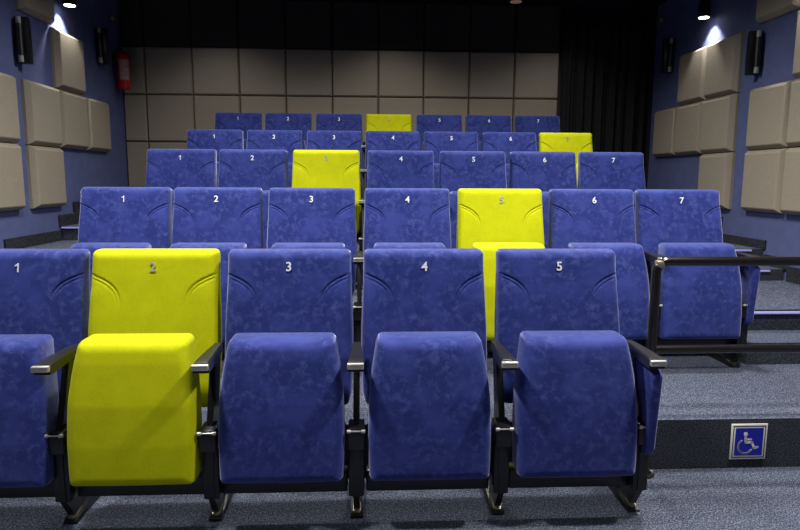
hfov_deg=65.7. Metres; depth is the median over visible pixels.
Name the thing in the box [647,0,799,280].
wall
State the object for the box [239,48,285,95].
wall tile
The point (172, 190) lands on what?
seat cushion
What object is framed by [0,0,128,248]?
wall
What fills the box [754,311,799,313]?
light strip
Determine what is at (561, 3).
ceiling
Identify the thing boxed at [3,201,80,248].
baseboard
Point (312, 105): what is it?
wall tile
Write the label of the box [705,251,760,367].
pedestal
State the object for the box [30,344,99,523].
pedestal
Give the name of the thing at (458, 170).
seat
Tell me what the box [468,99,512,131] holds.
wall tile
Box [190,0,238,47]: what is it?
wall tile
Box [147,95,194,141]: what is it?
wall tile
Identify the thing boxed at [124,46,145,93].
wall tile
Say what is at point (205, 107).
wall tile
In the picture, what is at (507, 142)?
seat
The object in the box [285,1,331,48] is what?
wall tile
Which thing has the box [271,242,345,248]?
seat cushion
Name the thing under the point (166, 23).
wall tile
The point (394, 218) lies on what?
seat
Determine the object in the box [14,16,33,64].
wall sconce
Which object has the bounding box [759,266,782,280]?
step
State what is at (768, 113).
acoustic panel
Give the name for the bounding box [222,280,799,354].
floor
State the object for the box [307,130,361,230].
seat
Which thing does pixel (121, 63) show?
fire extinguisher
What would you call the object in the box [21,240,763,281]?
floor
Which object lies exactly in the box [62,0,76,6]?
ceiling spotlight
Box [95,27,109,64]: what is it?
wall sconce
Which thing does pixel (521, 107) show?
wall tile
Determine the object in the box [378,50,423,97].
wall tile
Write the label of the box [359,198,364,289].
pedestal
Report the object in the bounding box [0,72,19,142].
acoustic panel
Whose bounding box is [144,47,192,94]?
wall tile
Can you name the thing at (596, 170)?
seat
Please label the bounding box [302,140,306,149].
seat cushion
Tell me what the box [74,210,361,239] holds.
floor
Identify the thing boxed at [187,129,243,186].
seat
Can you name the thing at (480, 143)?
seat cushion
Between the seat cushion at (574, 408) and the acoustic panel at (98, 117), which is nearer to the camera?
the seat cushion at (574, 408)
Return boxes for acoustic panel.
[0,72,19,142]
[0,142,25,210]
[15,0,54,24]
[20,79,62,146]
[25,145,66,208]
[49,27,85,94]
[56,88,88,149]
[83,96,110,151]
[652,107,677,156]
[674,100,705,154]
[677,45,708,105]
[698,152,735,208]
[700,93,739,153]
[704,32,744,98]
[741,148,787,213]
[746,80,793,149]
[756,0,799,23]
[780,147,799,214]
[786,78,799,146]
[792,10,799,77]
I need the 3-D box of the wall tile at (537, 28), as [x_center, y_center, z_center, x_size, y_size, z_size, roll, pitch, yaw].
[1.654,-2.831,7.431,0.539,0.539,0.040,0,8,-3]
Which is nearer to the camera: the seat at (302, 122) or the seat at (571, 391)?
the seat at (571, 391)
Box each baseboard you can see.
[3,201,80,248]
[721,217,799,284]
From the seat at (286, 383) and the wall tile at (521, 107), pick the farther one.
the wall tile at (521, 107)
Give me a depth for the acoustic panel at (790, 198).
4.93 m
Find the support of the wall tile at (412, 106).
attached to the wall at (558, 99)
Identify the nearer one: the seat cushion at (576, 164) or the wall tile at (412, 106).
the seat cushion at (576, 164)
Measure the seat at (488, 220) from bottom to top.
0.920 m
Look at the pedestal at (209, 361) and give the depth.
2.35 m
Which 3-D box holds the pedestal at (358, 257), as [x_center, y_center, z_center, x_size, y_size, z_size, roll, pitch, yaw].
[-0.231,0.261,3.554,0.068,0.674,0.431,0,8,-3]
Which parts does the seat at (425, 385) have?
backrest, hinge frame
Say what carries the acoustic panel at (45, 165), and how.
attached to the wall at (83, 168)
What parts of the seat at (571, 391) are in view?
backrest, hinge frame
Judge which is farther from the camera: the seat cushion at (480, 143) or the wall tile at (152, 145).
the wall tile at (152, 145)
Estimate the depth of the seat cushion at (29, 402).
2.24 m
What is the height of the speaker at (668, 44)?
0.370 m
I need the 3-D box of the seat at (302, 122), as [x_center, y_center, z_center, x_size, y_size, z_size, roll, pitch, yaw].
[-1.215,-1.183,6.678,0.525,0.920,0.458,0,8,-3]
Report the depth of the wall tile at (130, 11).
7.18 m
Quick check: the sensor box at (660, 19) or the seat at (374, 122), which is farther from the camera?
the sensor box at (660, 19)
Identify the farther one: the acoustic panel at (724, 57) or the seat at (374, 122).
the seat at (374, 122)
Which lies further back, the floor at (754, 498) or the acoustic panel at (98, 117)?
the acoustic panel at (98, 117)
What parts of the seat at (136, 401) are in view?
hinge frame, backrest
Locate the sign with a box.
[729,423,767,458]
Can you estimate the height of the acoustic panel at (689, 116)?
0.532 m
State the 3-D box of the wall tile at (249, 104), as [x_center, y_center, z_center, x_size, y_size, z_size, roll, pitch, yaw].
[-1.630,-1.742,7.419,0.539,0.539,0.040,0,8,-3]
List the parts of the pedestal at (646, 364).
foot plate, armrest, panel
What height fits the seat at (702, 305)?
0.920 m
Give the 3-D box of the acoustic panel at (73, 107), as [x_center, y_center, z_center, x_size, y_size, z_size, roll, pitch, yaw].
[-3.155,-1.392,5.982,0.075,0.532,0.532,0,8,-3]
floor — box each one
[0,467,799,529]
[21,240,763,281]
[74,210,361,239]
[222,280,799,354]
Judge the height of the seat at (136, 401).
0.920 m
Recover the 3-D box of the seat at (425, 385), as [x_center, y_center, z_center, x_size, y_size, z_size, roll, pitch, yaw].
[0.105,0.415,2.490,0.525,0.920,0.458,0,8,-3]
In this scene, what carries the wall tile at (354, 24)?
attached to the wall at (558, 99)
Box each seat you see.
[0,249,90,497]
[67,249,221,496]
[70,187,171,294]
[145,149,216,224]
[169,187,263,353]
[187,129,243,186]
[215,112,262,148]
[218,149,288,248]
[218,249,353,493]
[247,130,302,187]
[265,113,311,149]
[267,188,356,295]
[292,150,360,275]
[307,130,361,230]
[316,113,362,166]
[361,248,490,490]
[363,188,450,253]
[365,114,411,151]
[365,131,419,188]
[367,150,434,187]
[416,114,461,150]
[424,131,477,187]
[439,151,506,247]
[456,188,544,350]
[465,115,510,150]
[482,132,536,188]
[494,248,636,487]
[509,151,576,247]
[514,116,559,151]
[539,132,592,180]
[548,189,649,344]
[577,152,645,215]
[635,189,741,344]
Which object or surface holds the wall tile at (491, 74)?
attached to the wall at (558, 99)
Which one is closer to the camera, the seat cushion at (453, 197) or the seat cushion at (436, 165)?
the seat cushion at (453, 197)
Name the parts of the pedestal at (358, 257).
armrest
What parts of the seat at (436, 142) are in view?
backrest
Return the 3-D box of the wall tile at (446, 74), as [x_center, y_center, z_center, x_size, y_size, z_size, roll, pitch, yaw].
[0.559,-2.288,7.452,0.539,0.539,0.040,0,8,-3]
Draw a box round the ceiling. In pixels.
[237,0,666,6]
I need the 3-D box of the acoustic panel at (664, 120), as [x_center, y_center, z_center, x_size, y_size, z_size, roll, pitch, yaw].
[3.042,-1.514,7.097,0.075,0.532,0.532,0,8,-3]
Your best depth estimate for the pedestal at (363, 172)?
5.60 m
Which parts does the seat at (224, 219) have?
backrest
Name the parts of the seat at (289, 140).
backrest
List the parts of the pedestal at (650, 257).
armrest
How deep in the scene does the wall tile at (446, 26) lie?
7.36 m
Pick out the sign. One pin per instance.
(747, 441)
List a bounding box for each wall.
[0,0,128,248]
[124,1,563,168]
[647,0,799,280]
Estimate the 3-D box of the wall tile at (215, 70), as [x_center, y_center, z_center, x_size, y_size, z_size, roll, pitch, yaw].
[-2.173,-2.283,7.317,0.539,0.539,0.040,0,8,-3]
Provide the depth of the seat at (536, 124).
6.88 m
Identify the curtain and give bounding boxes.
[560,16,655,188]
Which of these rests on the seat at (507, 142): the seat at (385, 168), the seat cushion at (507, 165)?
the seat cushion at (507, 165)
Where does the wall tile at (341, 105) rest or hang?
attached to the wall at (558, 99)
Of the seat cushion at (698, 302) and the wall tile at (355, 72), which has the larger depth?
the wall tile at (355, 72)
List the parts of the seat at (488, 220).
hinge frame, backrest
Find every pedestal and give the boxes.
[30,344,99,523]
[191,343,232,520]
[347,342,364,517]
[353,251,363,341]
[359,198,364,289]
[360,169,366,231]
[361,145,365,197]
[482,341,517,514]
[608,340,666,511]
[642,251,665,347]
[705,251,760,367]
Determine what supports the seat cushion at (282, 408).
on the seat at (286, 383)
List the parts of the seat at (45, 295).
hinge frame, backrest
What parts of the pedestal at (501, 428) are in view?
foot plate, armrest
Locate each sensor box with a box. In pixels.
[109,13,117,25]
[656,15,663,27]
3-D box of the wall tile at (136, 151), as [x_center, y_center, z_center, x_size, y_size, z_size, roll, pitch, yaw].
[-3.131,-1.198,7.420,0.257,0.539,0.040,0,8,-3]
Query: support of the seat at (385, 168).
attached to the pedestal
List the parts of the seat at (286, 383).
hinge frame, backrest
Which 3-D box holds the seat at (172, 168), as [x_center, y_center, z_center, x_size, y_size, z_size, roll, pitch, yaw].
[-1.634,-0.392,4.543,0.525,0.920,0.458,0,8,-3]
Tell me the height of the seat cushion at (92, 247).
0.533 m
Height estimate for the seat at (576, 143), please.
0.920 m
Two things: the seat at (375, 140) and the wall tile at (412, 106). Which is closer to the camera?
the seat at (375, 140)
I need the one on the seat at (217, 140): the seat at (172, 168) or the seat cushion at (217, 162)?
the seat cushion at (217, 162)
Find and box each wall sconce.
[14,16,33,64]
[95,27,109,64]
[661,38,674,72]
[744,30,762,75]
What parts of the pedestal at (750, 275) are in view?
armrest, panel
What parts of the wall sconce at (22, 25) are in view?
glass, glass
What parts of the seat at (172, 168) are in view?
backrest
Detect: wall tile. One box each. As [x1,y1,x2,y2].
[119,0,143,45]
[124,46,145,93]
[124,95,148,140]
[126,142,148,186]
[142,0,190,46]
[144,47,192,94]
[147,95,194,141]
[149,142,186,148]
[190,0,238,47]
[192,48,239,94]
[194,96,240,128]
[238,0,284,48]
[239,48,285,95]
[240,96,286,129]
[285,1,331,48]
[286,49,331,96]
[287,97,331,129]
[332,2,377,49]
[332,50,377,96]
[333,97,377,142]
[378,3,423,50]
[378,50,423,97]
[378,98,422,130]
[424,4,469,50]
[424,51,468,97]
[424,98,467,131]
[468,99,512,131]
[469,52,513,98]
[470,4,515,51]
[512,99,556,131]
[513,53,558,98]
[515,5,560,52]
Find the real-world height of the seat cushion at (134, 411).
0.533 m
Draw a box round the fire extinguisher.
[112,41,130,89]
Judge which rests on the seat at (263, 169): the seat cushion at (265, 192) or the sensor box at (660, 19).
the seat cushion at (265, 192)
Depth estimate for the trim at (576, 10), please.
7.34 m
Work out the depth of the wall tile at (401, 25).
7.33 m
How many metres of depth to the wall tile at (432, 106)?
7.49 m
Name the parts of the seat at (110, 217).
backrest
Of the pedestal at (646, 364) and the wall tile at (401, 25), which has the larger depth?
the wall tile at (401, 25)
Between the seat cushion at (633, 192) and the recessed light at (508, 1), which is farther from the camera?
the recessed light at (508, 1)
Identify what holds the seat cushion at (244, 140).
on the seat at (244, 122)
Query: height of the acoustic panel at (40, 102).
0.532 m
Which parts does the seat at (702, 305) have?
backrest, hinge frame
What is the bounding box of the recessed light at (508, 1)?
[507,0,524,3]
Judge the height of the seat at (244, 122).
0.920 m
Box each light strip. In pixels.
[735,249,751,250]
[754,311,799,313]
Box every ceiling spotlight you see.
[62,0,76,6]
[697,0,710,18]
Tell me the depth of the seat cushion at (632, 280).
3.45 m
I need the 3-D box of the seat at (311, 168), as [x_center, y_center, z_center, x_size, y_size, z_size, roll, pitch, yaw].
[-0.553,-0.393,4.597,0.525,0.920,0.458,0,8,-3]
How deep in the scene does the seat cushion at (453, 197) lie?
4.46 m
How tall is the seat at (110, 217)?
0.920 m
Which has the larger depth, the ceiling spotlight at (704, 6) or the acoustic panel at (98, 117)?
the acoustic panel at (98, 117)
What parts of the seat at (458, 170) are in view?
backrest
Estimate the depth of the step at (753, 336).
3.71 m
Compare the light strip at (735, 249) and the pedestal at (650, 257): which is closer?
the pedestal at (650, 257)
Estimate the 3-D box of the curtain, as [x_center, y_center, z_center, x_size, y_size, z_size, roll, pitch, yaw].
[2.497,-1.841,7.533,1.110,2.240,0.103,0,8,-3]
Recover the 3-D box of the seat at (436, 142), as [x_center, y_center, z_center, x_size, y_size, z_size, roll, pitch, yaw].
[0.487,-0.778,5.741,0.525,0.920,0.458,0,8,-3]
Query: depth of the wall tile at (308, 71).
7.35 m
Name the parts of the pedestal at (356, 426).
armrest, foot plate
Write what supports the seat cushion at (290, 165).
on the seat at (289, 140)
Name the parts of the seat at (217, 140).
backrest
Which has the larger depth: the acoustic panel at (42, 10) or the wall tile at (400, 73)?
the wall tile at (400, 73)
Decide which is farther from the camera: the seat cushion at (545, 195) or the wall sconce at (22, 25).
the wall sconce at (22, 25)
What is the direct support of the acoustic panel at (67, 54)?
attached to the wall at (83, 168)
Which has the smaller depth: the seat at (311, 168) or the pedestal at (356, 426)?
the pedestal at (356, 426)
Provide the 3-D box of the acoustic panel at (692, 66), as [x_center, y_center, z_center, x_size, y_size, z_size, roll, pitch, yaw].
[3.071,-1.977,6.503,0.075,0.532,0.532,0,8,-3]
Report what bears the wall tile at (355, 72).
attached to the wall at (558, 99)
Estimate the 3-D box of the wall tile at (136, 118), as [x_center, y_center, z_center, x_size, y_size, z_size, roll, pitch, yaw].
[-3.128,-1.740,7.345,0.257,0.539,0.040,0,8,-3]
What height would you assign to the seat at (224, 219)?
0.920 m
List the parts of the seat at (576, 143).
backrest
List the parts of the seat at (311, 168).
backrest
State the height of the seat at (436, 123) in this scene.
0.920 m
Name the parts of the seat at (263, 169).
backrest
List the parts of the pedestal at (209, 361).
armrest, foot plate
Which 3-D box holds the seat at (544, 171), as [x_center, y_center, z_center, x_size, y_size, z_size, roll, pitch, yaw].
[1.112,-0.396,4.679,0.525,0.920,0.458,0,8,-3]
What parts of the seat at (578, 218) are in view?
backrest, hinge frame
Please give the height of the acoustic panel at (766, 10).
0.532 m
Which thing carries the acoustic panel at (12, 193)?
attached to the wall at (83, 168)
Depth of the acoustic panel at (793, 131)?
4.90 m
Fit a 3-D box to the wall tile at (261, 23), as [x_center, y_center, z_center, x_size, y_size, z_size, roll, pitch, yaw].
[-1.624,-2.826,7.268,0.539,0.539,0.040,0,8,-3]
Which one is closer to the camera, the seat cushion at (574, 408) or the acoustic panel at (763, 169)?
the seat cushion at (574, 408)
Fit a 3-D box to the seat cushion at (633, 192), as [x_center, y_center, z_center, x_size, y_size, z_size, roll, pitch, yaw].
[1.652,-0.272,4.598,0.466,0.533,0.211,0,8,-3]
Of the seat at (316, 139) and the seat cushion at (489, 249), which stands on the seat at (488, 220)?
the seat cushion at (489, 249)
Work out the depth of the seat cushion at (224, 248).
3.34 m
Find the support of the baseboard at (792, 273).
attached to the wall at (728, 18)
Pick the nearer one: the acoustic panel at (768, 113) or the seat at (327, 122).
the acoustic panel at (768, 113)
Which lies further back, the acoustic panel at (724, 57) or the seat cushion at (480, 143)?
the seat cushion at (480, 143)
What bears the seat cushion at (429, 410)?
on the seat at (425, 385)
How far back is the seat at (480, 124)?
6.86 m
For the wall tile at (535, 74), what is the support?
attached to the wall at (558, 99)
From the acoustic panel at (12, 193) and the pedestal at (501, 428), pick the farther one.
the acoustic panel at (12, 193)
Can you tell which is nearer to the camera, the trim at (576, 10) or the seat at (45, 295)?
the seat at (45, 295)
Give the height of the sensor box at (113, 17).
0.120 m
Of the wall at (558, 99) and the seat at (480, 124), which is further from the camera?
the wall at (558, 99)
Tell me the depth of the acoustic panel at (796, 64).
4.86 m
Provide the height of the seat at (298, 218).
0.920 m
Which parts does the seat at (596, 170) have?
backrest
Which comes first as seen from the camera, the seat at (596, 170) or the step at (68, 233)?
the seat at (596, 170)
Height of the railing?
0.996 m
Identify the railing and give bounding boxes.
[647,257,799,478]
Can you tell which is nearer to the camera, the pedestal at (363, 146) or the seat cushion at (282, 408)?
the seat cushion at (282, 408)
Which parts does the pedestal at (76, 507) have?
armrest, foot plate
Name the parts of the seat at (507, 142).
backrest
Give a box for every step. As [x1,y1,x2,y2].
[62,224,78,239]
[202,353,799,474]
[738,330,799,364]
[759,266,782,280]
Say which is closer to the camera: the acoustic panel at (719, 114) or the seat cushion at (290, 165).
the seat cushion at (290, 165)
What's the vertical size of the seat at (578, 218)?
0.920 m
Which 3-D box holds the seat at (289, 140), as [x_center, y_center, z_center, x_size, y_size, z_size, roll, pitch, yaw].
[-1.161,-0.776,5.659,0.525,0.920,0.458,0,8,-3]
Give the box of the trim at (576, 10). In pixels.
[562,4,657,18]
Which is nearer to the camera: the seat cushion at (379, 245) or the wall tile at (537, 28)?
the seat cushion at (379, 245)
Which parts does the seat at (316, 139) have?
backrest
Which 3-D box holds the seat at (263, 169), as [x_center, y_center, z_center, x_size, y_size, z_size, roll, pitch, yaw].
[-1.100,-0.392,4.570,0.525,0.920,0.458,0,8,-3]
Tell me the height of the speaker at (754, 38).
0.370 m
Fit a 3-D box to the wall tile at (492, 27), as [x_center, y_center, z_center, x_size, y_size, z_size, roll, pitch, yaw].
[1.108,-2.830,7.404,0.539,0.539,0.040,0,8,-3]
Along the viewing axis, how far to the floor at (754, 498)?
2.51 m
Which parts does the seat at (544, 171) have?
backrest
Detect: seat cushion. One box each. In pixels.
[0,334,58,487]
[67,333,201,485]
[70,242,151,294]
[169,242,246,341]
[172,190,173,224]
[217,162,218,186]
[218,332,344,482]
[243,139,246,148]
[262,190,268,248]
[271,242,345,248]
[288,162,292,187]
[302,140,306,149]
[368,331,490,480]
[373,242,445,248]
[434,163,438,187]
[449,191,457,247]
[471,242,544,339]
[478,141,482,150]
[506,164,509,188]
[512,330,636,477]
[542,191,548,247]
[568,242,649,338]
[576,164,577,180]
[633,192,634,215]
[657,243,741,338]

